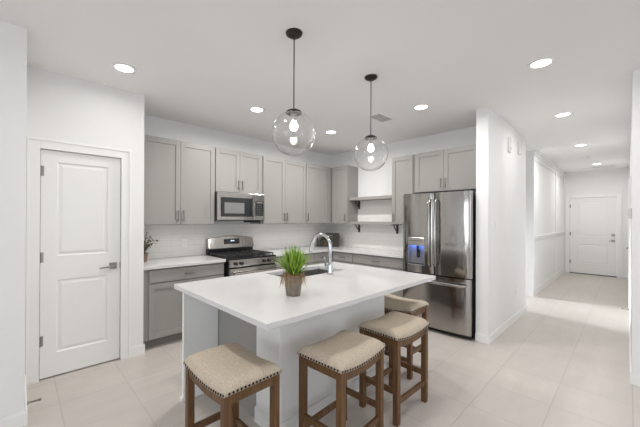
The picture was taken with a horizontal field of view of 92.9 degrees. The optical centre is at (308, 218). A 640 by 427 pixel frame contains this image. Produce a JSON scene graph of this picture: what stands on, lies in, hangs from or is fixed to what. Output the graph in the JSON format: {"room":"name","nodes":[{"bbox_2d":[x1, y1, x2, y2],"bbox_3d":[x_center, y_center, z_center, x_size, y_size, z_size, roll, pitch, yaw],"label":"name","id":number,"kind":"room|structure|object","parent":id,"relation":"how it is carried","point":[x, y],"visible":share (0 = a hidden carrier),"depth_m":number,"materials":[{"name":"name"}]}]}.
{"room":"kitchen","nodes":[
{"label":"kitchen","id":0,"kind":"room"},
{"bbox_2d":[0,20,26,417],"bbox_3d":[-4.785,0.038,0.414,6.433,2.740,1.452,0,0,-44],"label":"wall","id":1,"kind":"structure","parent":0,"point":[13,38],"depth_m":2.06,"materials":[{"name":"white paint"}]},
{"bbox_2d":[0,376,27,426],"bbox_3d":[-4.510,1.359,0.125,6.447,0.100,0.680,0,0,-44],"label":"baseboard","id":2,"kind":"structure","parent":1,"relation":"attached to","point":[19,419],"depth_m":2.07,"materials":[{"name":"white paint"}]},
{"bbox_2d":[25,65,144,358],"bbox_3d":[-2.127,0.056,2.959,0.927,2.740,0.120,0,0,-44],"label":"wall","id":3,"kind":"structure","parent":0,"point":[60,107],"depth_m":2.97,"materials":[{"name":"white paint"}]},
{"bbox_2d":[25,136,131,385],"bbox_3d":[-2.120,0.362,2.865,0.793,2.128,0.027,0,0,-44],"label":"door frame","id":4,"kind":"structure","parent":3,"relation":"attached to","point":[34,144],"depth_m":2.65,"materials":[{"name":"white paint"}]},
{"bbox_2d":[39,149,119,378],"bbox_3d":[-2.130,0.402,2.872,0.621,2.024,0.106,0,0,-44],"label":"door","id":5,"kind":"structure","parent":3,"relation":"in","point":[79,328],"depth_m":2.86,"materials":[{"name":"white paint"}]},
{"bbox_2d":[131,344,144,356],"bbox_3d":[-1.790,1.378,3.188,0.137,0.100,0.014,0,0,-44],"label":"baseboard","id":6,"kind":"structure","parent":3,"relation":"attached to","point":[139,349],"depth_m":3.19,"materials":[{"name":"white paint"}]},
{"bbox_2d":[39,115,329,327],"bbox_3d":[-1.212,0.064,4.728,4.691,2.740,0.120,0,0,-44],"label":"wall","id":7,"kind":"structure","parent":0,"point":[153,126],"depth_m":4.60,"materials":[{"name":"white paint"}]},
{"bbox_2d":[144,134,214,224],"bbox_3d":[-1.720,-0.453,3.910,0.960,1.058,0.363,0,0,-44],"label":"upper cabinet","id":8,"kind":"object","parent":7,"relation":"attached to","point":[179,176],"visible":0.93,"depth_m":3.80,"materials":[{"name":"grey paint"}]},
{"bbox_2d":[144,223,329,258],"bbox_3d":[-0.876,0.302,4.958,3.644,0.440,0.009,0,0,-44],"label":"backsplash","id":9,"kind":"structure","parent":7,"relation":"attached to","point":[265,236],"depth_m":4.52,"materials":[{"name":"tile"}]},
{"bbox_2d":[182,239,186,246],"bbox_3d":[-1.698,0.333,4.165,0.072,0.116,0.008,0,0,-44],"label":"wall outlet","id":10,"kind":"object","parent":9,"relation":"attached to","point":[184,241],"visible":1,"depth_m":4.16,"materials":[{"name":"white plastic"}]},
{"bbox_2d":[214,147,260,194],"bbox_3d":[-1.091,-0.673,4.507,0.766,0.610,0.363,0,0,-44],"label":"upper cabinet","id":11,"kind":"object","parent":7,"relation":"attached to","point":[235,171],"visible":0.89,"depth_m":4.37,"materials":[{"name":"grey paint"}]},
{"bbox_2d":[215,191,263,221],"bbox_3d":[-1.060,-0.156,4.468,0.762,0.418,0.444,0,0,-44],"label":"microwave","id":12,"kind":"object","parent":11,"relation":"attached to","point":[229,206],"visible":0.96,"depth_m":4.30,"materials":[{"name":"silver metal"}]},
{"bbox_2d":[250,155,305,223],"bbox_3d":[-0.477,-0.445,5.091,0.925,1.058,0.363,0,0,-44],"label":"upper cabinet","id":13,"kind":"object","parent":7,"relation":"attached to","point":[283,182],"visible":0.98,"depth_m":4.96,"materials":[{"name":"grey paint"}]},
{"bbox_2d":[305,163,331,223],"bbox_3d":[0.215,-0.440,5.748,0.977,1.058,0.363,0,0,-44],"label":"upper cabinet","id":14,"kind":"object","parent":7,"relation":"attached to","point":[318,178],"visible":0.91,"depth_m":5.53,"materials":[{"name":"grey paint"}]},
{"bbox_2d":[0,0,639,172],"bbox_3d":[2.025,-1.352,1.164,17.526,0.100,11.500,0,0,-44],"label":"ceiling","id":15,"kind":"structure","parent":0,"point":[200,63],"depth_m":2.52,"materials":[{"name":"white paint"}]},
{"bbox_2d":[112,62,136,73],"bbox_3d":[-1.601,-1.309,2.648,0.188,0.008,0.188,0,0,-44],"label":"recessed light","id":16,"kind":"object","parent":15,"relation":"in","point":[122,67],"visible":1,"depth_m":2.64,"materials":[{"name":"white plastic"}]},
{"bbox_2d":[115,65,132,71],"bbox_3d":[-1.601,-1.310,2.648,0.138,0.004,0.138,0,0,-44],"label":"diffuser","id":17,"kind":"object","parent":16,"relation":"attached to","point":[122,68],"depth_m":2.65,"materials":[{"name":"white plastic"}]},
{"bbox_2d":[249,107,264,112],"bbox_3d":[-0.614,-1.302,3.636,0.188,0.008,0.188,0,0,-44],"label":"recessed light","id":18,"kind":"object","parent":15,"relation":"in","point":[253,109],"visible":1,"depth_m":3.62,"materials":[{"name":"white plastic"}]},
{"bbox_2d":[251,108,262,111],"bbox_3d":[-0.614,-1.303,3.636,0.138,0.004,0.138,0,0,-44],"label":"diffuser","id":19,"kind":"object","parent":18,"relation":"attached to","point":[252,109],"depth_m":3.62,"materials":[{"name":"white plastic"}]},
{"bbox_2d":[272,28,315,155],"bbox_3d":[-0.102,-0.876,2.141,0.310,0.865,0.310,0,0,-44],"label":"pendant lamp","id":20,"kind":"object","parent":15,"relation":"hanging from","point":[292,33],"visible":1,"depth_m":2.13,"materials":[{"name":"brown metal"}]},
{"bbox_2d":[291,113,296,121],"bbox_3d":[-0.102,-0.714,2.141,0.042,0.054,0.042,0,0,-44],"label":"socket","id":21,"kind":"object","parent":20,"relation":"attached to","point":[293,115],"depth_m":2.12,"materials":[{"name":"grey plastic"}]},
{"bbox_2d":[325,130,336,133],"bbox_3d":[0.339,-1.296,4.557,0.188,0.008,0.188,0,0,-44],"label":"recessed light","id":22,"kind":"object","parent":15,"relation":"in","point":[328,131],"visible":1,"depth_m":4.56,"materials":[{"name":"white"}]},
{"bbox_2d":[354,74,387,170],"bbox_3d":[0.575,-0.871,2.795,0.310,0.865,0.310,0,0,-44],"label":"pendant lamp","id":23,"kind":"object","parent":15,"relation":"hanging from","point":[370,77],"visible":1,"depth_m":2.78,"materials":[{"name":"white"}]},
{"bbox_2d":[368,138,372,144],"bbox_3d":[0.574,-0.710,2.795,0.042,0.054,0.042,0,0,-44],"label":"socket","id":24,"kind":"object","parent":23,"relation":"attached to","point":[370,140],"depth_m":2.78,"materials":[{"name":"grey plastic"}]},
{"bbox_2d":[367,112,394,122],"bbox_3d":[0.932,-1.294,3.905,0.340,0.010,0.200,0,0,-44],"label":"ceiling vent","id":25,"kind":"object","parent":15,"relation":"in","point":[380,117],"visible":0.97,"depth_m":3.89,"materials":[{"name":"white plastic"}]},
{"bbox_2d":[413,104,429,109],"bbox_3d":[1.309,-1.295,3.534,0.188,0.008,0.188,0,0,-44],"label":"recessed light","id":26,"kind":"object","parent":15,"relation":"in","point":[420,106],"visible":1,"depth_m":3.52,"materials":[{"name":"white"}]},
{"bbox_2d":[415,105,426,108],"bbox_3d":[1.309,-1.295,3.534,0.138,0.004,0.138,0,0,-44],"label":"diffuser","id":27,"kind":"object","parent":26,"relation":"attached to","point":[416,106],"depth_m":3.52,"materials":[{"name":"white plastic"}]},
{"bbox_2d":[527,57,554,68],"bbox_3d":[1.940,-1.295,2.536,0.188,0.008,0.188,0,0,-44],"label":"recessed light","id":28,"kind":"object","parent":15,"relation":"in","point":[542,62],"visible":1,"depth_m":2.53,"materials":[{"name":"white"}]},
{"bbox_2d":[531,59,550,67],"bbox_3d":[1.940,-1.295,2.536,0.138,0.004,0.138,0,0,-44],"label":"diffuser","id":29,"kind":"object","parent":28,"relation":"attached to","point":[540,63],"depth_m":2.53,"materials":[{"name":"white plastic"}]},
{"bbox_2d":[553,112,572,116],"bbox_3d":[3.153,-1.286,3.765,0.188,0.008,0.188,0,0,-44],"label":"recessed light","id":30,"kind":"object","parent":15,"relation":"in","point":[563,114],"visible":1,"depth_m":3.75,"materials":[{"name":"white"}]},
{"bbox_2d":[556,113,569,116],"bbox_3d":[3.153,-1.287,3.765,0.138,0.004,0.138,0,0,-44],"label":"diffuser","id":31,"kind":"object","parent":30,"relation":"attached to","point":[559,114],"depth_m":3.75,"materials":[{"name":"white plastic"}]},
{"bbox_2d":[591,165,615,167],"bbox_3d":[7.110,-1.260,7.334,0.200,0.010,0.440,0,0,-44],"label":"ceiling vent","id":32,"kind":"object","parent":15,"relation":"in","point":[606,165],"visible":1,"depth_m":7.32,"materials":[{"name":"white plastic"}]},
{"bbox_2d":[23,272,639,426],"bbox_3d":[2.013,1.488,1.156,17.526,0.100,11.500,0,0,-44],"label":"floor","id":33,"kind":"structure","parent":0,"point":[565,361],"depth_m":2.65,"materials":[{"name":"tile"}]},
{"bbox_2d":[143,262,223,348],"bbox_3d":[-1.626,0.992,3.796,0.955,0.876,0.660,0,0,-44],"label":"base cabinet","id":34,"kind":"object","parent":33,"relation":"on","point":[162,303],"visible":0.51,"depth_m":3.43,"materials":[{"name":"grey paint"}]},
{"bbox_2d":[144,255,225,269],"bbox_3d":[-1.624,0.534,3.798,0.959,0.036,0.642,0,0,-44],"label":"countertop","id":35,"kind":"structure","parent":34,"relation":"on","point":[160,263],"depth_m":3.67,"materials":[{"name":"white stone"}]},
{"bbox_2d":[144,232,158,261],"bbox_3d":[-1.962,0.339,3.624,0.335,0.350,0.317,0,0,-44],"label":"potted plant","id":36,"kind":"object","parent":35,"relation":"on","point":[149,240],"visible":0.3,"depth_m":3.65,"materials":[{"name":"green plant"}]},
{"bbox_2d":[183,342,281,426],"bbox_3d":[-0.430,1.102,1.690,0.351,0.655,0.471,0,0,-44],"label":"counter stool","id":37,"kind":"object","parent":33,"relation":"on","point":[228,373],"visible":1,"depth_m":1.62,"materials":[{"name":"beige fabric"}]},
{"bbox_2d":[184,342,281,397],"bbox_3d":[-0.428,0.815,1.691,0.342,0.081,0.462,0,0,-44],"label":"cushion","id":38,"kind":"object","parent":37,"relation":"on","point":[228,370],"depth_m":1.60,"materials":[{"name":"fabric"}]},
{"bbox_2d":[206,236,276,276],"bbox_3d":[-0.947,0.836,4.351,0.750,1.157,0.748,0,0,-44],"label":"gas range","id":39,"kind":"object","parent":33,"relation":"on","point":[239,254],"visible":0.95,"depth_m":4.29,"materials":[{"name":"silver metal"}]},
{"bbox_2d":[208,254,275,260],"bbox_3d":[-0.942,0.525,4.348,0.750,0.018,0.600,0,0,-44],"label":"cooktop","id":40,"kind":"object","parent":39,"relation":"in","point":[248,257],"depth_m":4.14,"materials":[{"name":"black metal"}]},
{"bbox_2d":[180,292,385,426],"bbox_3d":[-0.040,0.995,2.699,1.828,0.877,0.893,0,0,-44],"label":"kitchen island","id":41,"kind":"object","parent":33,"relation":"on","point":[205,326],"visible":0.32,"depth_m":2.25,"materials":[{"name":"white paint"}]},
{"bbox_2d":[174,262,435,330],"bbox_3d":[0.057,0.538,2.595,1.896,0.036,1.243,0,0,-44],"label":"island countertop","id":42,"kind":"structure","parent":41,"relation":"on","point":[259,299],"depth_m":2.19,"materials":[{"name":"white stone"}]},
{"bbox_2d":[274,244,312,296],"bbox_3d":[-0.091,0.344,2.067,0.355,0.348,0.299,0,0,-44],"label":"potted grass","id":43,"kind":"object","parent":42,"relation":"on","point":[293,263],"depth_m":2.02,"materials":[{"name":"green plant"}]},
{"bbox_2d":[284,276,302,296],"bbox_3d":[-0.102,0.452,2.064,0.133,0.132,0.133,0,0,-44],"label":"pot","id":44,"kind":"object","parent":43,"relation":"attached to","point":[292,285],"depth_m":2.01,"materials":[{"name":"brown stone"}]},
{"bbox_2d":[275,269,333,276],"bbox_3d":[-0.020,0.664,3.007,0.739,0.211,0.394,0,0,-44],"label":"sink","id":45,"kind":"object","parent":42,"relation":"in","point":[315,271],"visible":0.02,"depth_m":3.33,"materials":[{"name":"grey metal"}]},
{"bbox_2d":[309,233,332,274],"bbox_3d":[0.121,0.329,2.933,0.091,0.384,0.274,0,0,-44],"label":"kitchen faucet","id":46,"kind":"object","parent":42,"relation":"on","point":[329,266],"visible":1,"depth_m":2.86,"materials":[{"name":"silver metal"}]},
{"bbox_2d":[275,252,327,269],"bbox_3d":[-0.025,1.002,5.317,1.905,0.876,0.660,0,0,-44],"label":"base cabinet","id":47,"kind":"object","parent":33,"relation":"on","point":[315,258],"visible":0.16,"depth_m":5.03,"materials":[{"name":"grey paint"}]},
{"bbox_2d":[261,246,402,257],"bbox_3d":[0.438,0.545,4.826,1.900,0.036,1.992,0,0,-44],"label":"countertop","id":48,"kind":"structure","parent":47,"relation":"on","point":[347,249],"depth_m":5.01,"materials":[{"name":"white stone"}]},
{"bbox_2d":[317,233,338,246],"bbox_3d":[0.374,0.405,5.845,0.424,0.250,0.233,0,0,1],"label":"toaster","id":49,"kind":"object","parent":48,"relation":"on","point":[335,239],"visible":0.68,"depth_m":5.74,"materials":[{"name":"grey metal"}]},
{"bbox_2d":[297,330,385,426],"bbox_3d":[0.214,1.105,1.915,0.351,0.655,0.471,0,0,44],"label":"counter stool","id":50,"kind":"object","parent":33,"relation":"on","point":[346,354],"visible":1,"depth_m":1.85,"materials":[{"name":"brown wood"}]},
{"bbox_2d":[297,330,384,373],"bbox_3d":[0.215,0.818,1.916,0.342,0.081,0.462,0,0,44],"label":"cushion","id":51,"kind":"object","parent":50,"relation":"on","point":[346,351],"depth_m":1.82,"materials":[{"name":"fabric"}]},
{"bbox_2d":[332,251,404,296],"bbox_3d":[1.096,1.006,5.042,0.662,0.876,1.388,0,0,-44],"label":"base cabinet","id":52,"kind":"object","parent":33,"relation":"on","point":[391,263],"visible":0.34,"depth_m":4.73,"materials":[{"name":"grey paint"}]},
{"bbox_2d":[358,311,429,426],"bbox_3d":[0.666,1.108,2.362,0.471,0.655,0.351,0,0,-43],"label":"counter stool","id":53,"kind":"object","parent":33,"relation":"on","point":[398,330],"visible":1,"depth_m":2.28,"materials":[{"name":"brown wood"}]},
{"bbox_2d":[358,311,428,340],"bbox_3d":[0.667,0.821,2.362,0.462,0.081,0.342,0,0,-43],"label":"cushion","id":54,"kind":"object","parent":53,"relation":"on","point":[392,326],"depth_m":2.27,"materials":[{"name":"fabric"}]},
{"bbox_2d":[384,294,428,379],"bbox_3d":[0.878,1.111,2.988,0.351,0.655,0.471,0,0,-44],"label":"counter stool","id":55,"kind":"object","parent":33,"relation":"on","point":[413,307],"visible":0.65,"depth_m":2.84,"materials":[{"name":"beige fabric"}]},
{"bbox_2d":[384,294,428,312],"bbox_3d":[0.879,0.824,2.989,0.342,0.081,0.462,0,0,-44],"label":"cushion","id":56,"kind":"object","parent":55,"relation":"on","point":[391,302],"depth_m":2.87,"materials":[{"name":"fabric"}]},
{"bbox_2d":[403,190,475,339],"bbox_3d":[1.836,0.548,4.101,0.844,1.777,0.879,0,0,-44],"label":"refrigerator","id":57,"kind":"object","parent":33,"relation":"on","point":[439,229],"visible":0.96,"depth_m":3.76,"materials":[{"name":"silver metal"}]},
{"bbox_2d":[330,126,475,250],"bbox_3d":[1.505,0.076,5.187,0.120,2.740,2.957,0,0,-44],"label":"wall","id":58,"kind":"structure","parent":0,"point":[378,182],"depth_m":5.28,"materials":[{"name":"white paint"}]},
{"bbox_2d":[332,165,357,223],"bbox_3d":[0.669,-0.439,5.709,0.355,1.058,0.377,0,0,-44],"label":"upper cabinet","id":59,"kind":"object","parent":58,"relation":"attached to","point":[344,178],"visible":0.98,"depth_m":5.60,"materials":[{"name":"grey paint"}]},
{"bbox_2d":[330,199,402,250],"bbox_3d":[1.132,0.089,5.485,0.009,0.886,1.993,0,0,-44],"label":"backsplash","id":60,"kind":"structure","parent":58,"relation":"attached to","point":[369,236],"depth_m":5.44,"materials":[{"name":"tile"}]},
{"bbox_2d":[349,195,391,208],"bbox_3d":[1.144,-0.280,5.278,0.258,0.200,0.897,0,0,-44],"label":"wall shelf","id":61,"kind":"object","parent":58,"relation":"attached to","point":[386,197],"visible":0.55,"depth_m":5.22,"materials":[{"name":"grey paint"}]},
{"bbox_2d":[349,221,397,233],"bbox_3d":[1.142,0.150,5.277,0.258,0.200,0.897,0,0,-44],"label":"wall shelf","id":62,"kind":"object","parent":58,"relation":"attached to","point":[355,223],"visible":0.87,"depth_m":5.18,"materials":[{"name":"grey paint"}]},
{"bbox_2d":[392,154,417,224],"bbox_3d":[1.549,-0.437,4.782,0.355,1.058,0.370,0,0,-44],"label":"upper cabinet","id":63,"kind":"object","parent":58,"relation":"attached to","point":[403,167],"visible":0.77,"depth_m":4.71,"materials":[{"name":"grey paint"}]},
{"bbox_2d":[414,144,475,193],"bbox_3d":[2.016,-0.675,4.300,0.365,0.582,0.962,0,0,-44],"label":"upper cabinet","id":64,"kind":"object","parent":58,"relation":"attached to","point":[452,169],"visible":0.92,"depth_m":4.20,"materials":[{"name":"grey paint"}]},
{"bbox_2d":[476,107,525,334],"bbox_3d":[2.709,0.079,4.203,1.867,2.740,0.130,0,0,-44],"label":"wall partition","id":65,"kind":"structure","parent":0,"point":[500,173],"depth_m":3.79,"materials":[{"name":"white paint"}]},
{"bbox_2d":[475,305,526,344],"bbox_3d":[2.704,1.399,4.189,1.881,0.100,0.144,0,0,-44],"label":"baseboard","id":66,"kind":"structure","parent":65,"relation":"attached to","point":[487,339],"depth_m":3.78,"materials":[{"name":"white paint"}]},
{"bbox_2d":[508,137,511,152],"bbox_3d":[2.724,-1.001,4.108,0.120,0.200,0.026,0,0,-44],"label":"door chime","id":67,"kind":"object","parent":65,"relation":"attached to","point":[509,138],"visible":1,"depth_m":4.07,"materials":[{"name":"white plastic"}]},
{"bbox_2d":[518,142,521,154],"bbox_3d":[3.110,-1.029,4.472,0.100,0.170,0.030,0,0,-44],"label":"sensor","id":68,"kind":"object","parent":65,"relation":"attached to","point":[519,143],"visible":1,"depth_m":4.44,"materials":[{"name":"white plastic"}]},
{"bbox_2d":[526,151,562,290],"bbox_3d":[5.605,0.098,7.099,3.946,2.740,0.100,0,0,-44],"label":"wall","id":69,"kind":"structure","parent":0,"point":[544,178],"depth_m":6.36,"materials":[{"name":"white paint"}]},
{"bbox_2d":[533,155,563,289],"bbox_3d":[5.645,0.078,7.056,3.946,2.520,0.018,0,0,-44],"label":"trim","id":70,"kind":"structure","parent":69,"relation":"attached to","point":[535,158],"depth_m":6.37,"materials":[{"name":"white paint"}]},
{"bbox_2d":[533,268,563,296],"bbox_3d":[5.638,1.403,7.054,3.946,0.130,0.014,0,0,-44],"label":"baseboard","id":71,"kind":"structure","parent":69,"relation":"attached to","point":[548,281],"depth_m":6.68,"materials":[{"name":"white paint"}]},
{"bbox_2d":[533,231,564,239],"bbox_3d":[5.652,0.373,7.047,3.946,0.070,0.040,0,0,-44],"label":"trim","id":72,"kind":"structure","parent":69,"relation":"attached to","point":[562,232],"depth_m":6.57,"materials":[{"name":"white paint"}]},
{"bbox_2d":[533,150,565,175],"bbox_3d":[5.663,-1.227,7.046,3.946,0.090,0.055,0,0,-44],"label":"trim","id":73,"kind":"structure","parent":69,"relation":"attached to","point":[536,153],"depth_m":6.58,"materials":[{"name":"white paint"}]},
{"bbox_2d":[564,168,629,273],"bbox_3d":[7.554,0.109,7.999,0.120,2.740,1.480,0,0,-44],"label":"wall","id":74,"kind":"structure","parent":0,"point":[610,180],"depth_m":7.81,"materials":[{"name":"white paint"}]},
{"bbox_2d":[569,197,616,276],"bbox_3d":[7.466,0.459,8.001,0.105,2.034,0.911,0,0,-44],"label":"door","id":75,"kind":"structure","parent":74,"relation":"in","point":[593,221],"depth_m":7.99,"materials":[{"name":"white paint"}]},
{"bbox_2d":[565,193,621,277],"bbox_3d":[7.459,0.414,7.989,0.027,2.128,1.087,0,0,-44],"label":"door frame","id":76,"kind":"structure","parent":74,"relation":"attached to","point":[619,195],"depth_m":7.85,"materials":[{"name":"white paint"}]},
{"bbox_2d":[630,69,639,374],"bbox_3d":[5.428,0.092,5.041,7.036,2.740,0.120,0,0,-44],"label":"wall","id":77,"kind":"structure","parent":0,"point":[635,113],"depth_m":2.65,"materials":[{"name":"white paint"}]},
{"bbox_2d":[628,177,630,311],"bbox_3d":[5.379,0.402,5.094,0.980,2.120,0.023,0,0,-44],"label":"door frame","id":78,"kind":"structure","parent":77,"relation":"attached to","point":[629,194],"depth_m":4.75,"materials":[{"name":"white paint"}]},
{"bbox_2d":[628,208,631,218],"bbox_3d":[3.168,-0.052,2.996,0.120,0.100,0.030,0,0,-44],"label":"thermostat","id":79,"kind":"object","parent":77,"relation":"attached to","point":[629,209],"visible":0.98,"depth_m":2.96,"materials":[{"name":"grey plastic"}]},
{"bbox_2d":[629,307,639,386],"bbox_3d":[7.498,1.415,2.843,7.050,0.100,6.189,0,0,-44],"label":"baseboard","id":80,"kind":"structure","parent":77,"relation":"attached to","point":[634,378],"depth_m":2.72,"materials":[{"name":"white paint"}]},
{"bbox_3d":[2.921,0.087,7.145,0.120,2.740,3.665,0,0,-44],"label":"wall","id":81,"kind":"structure","parent":0,"visible":0},
{"bbox_2d":[526,290,532,296],"bbox_3d":[2.906,1.407,7.054,0.014,0.100,3.779,0,0,-44],"label":"baseboard","id":82,"kind":"structure","parent":81,"relation":"attached to","point":[528,293],"depth_m":5.72,"materials":[{"name":"white paint"}]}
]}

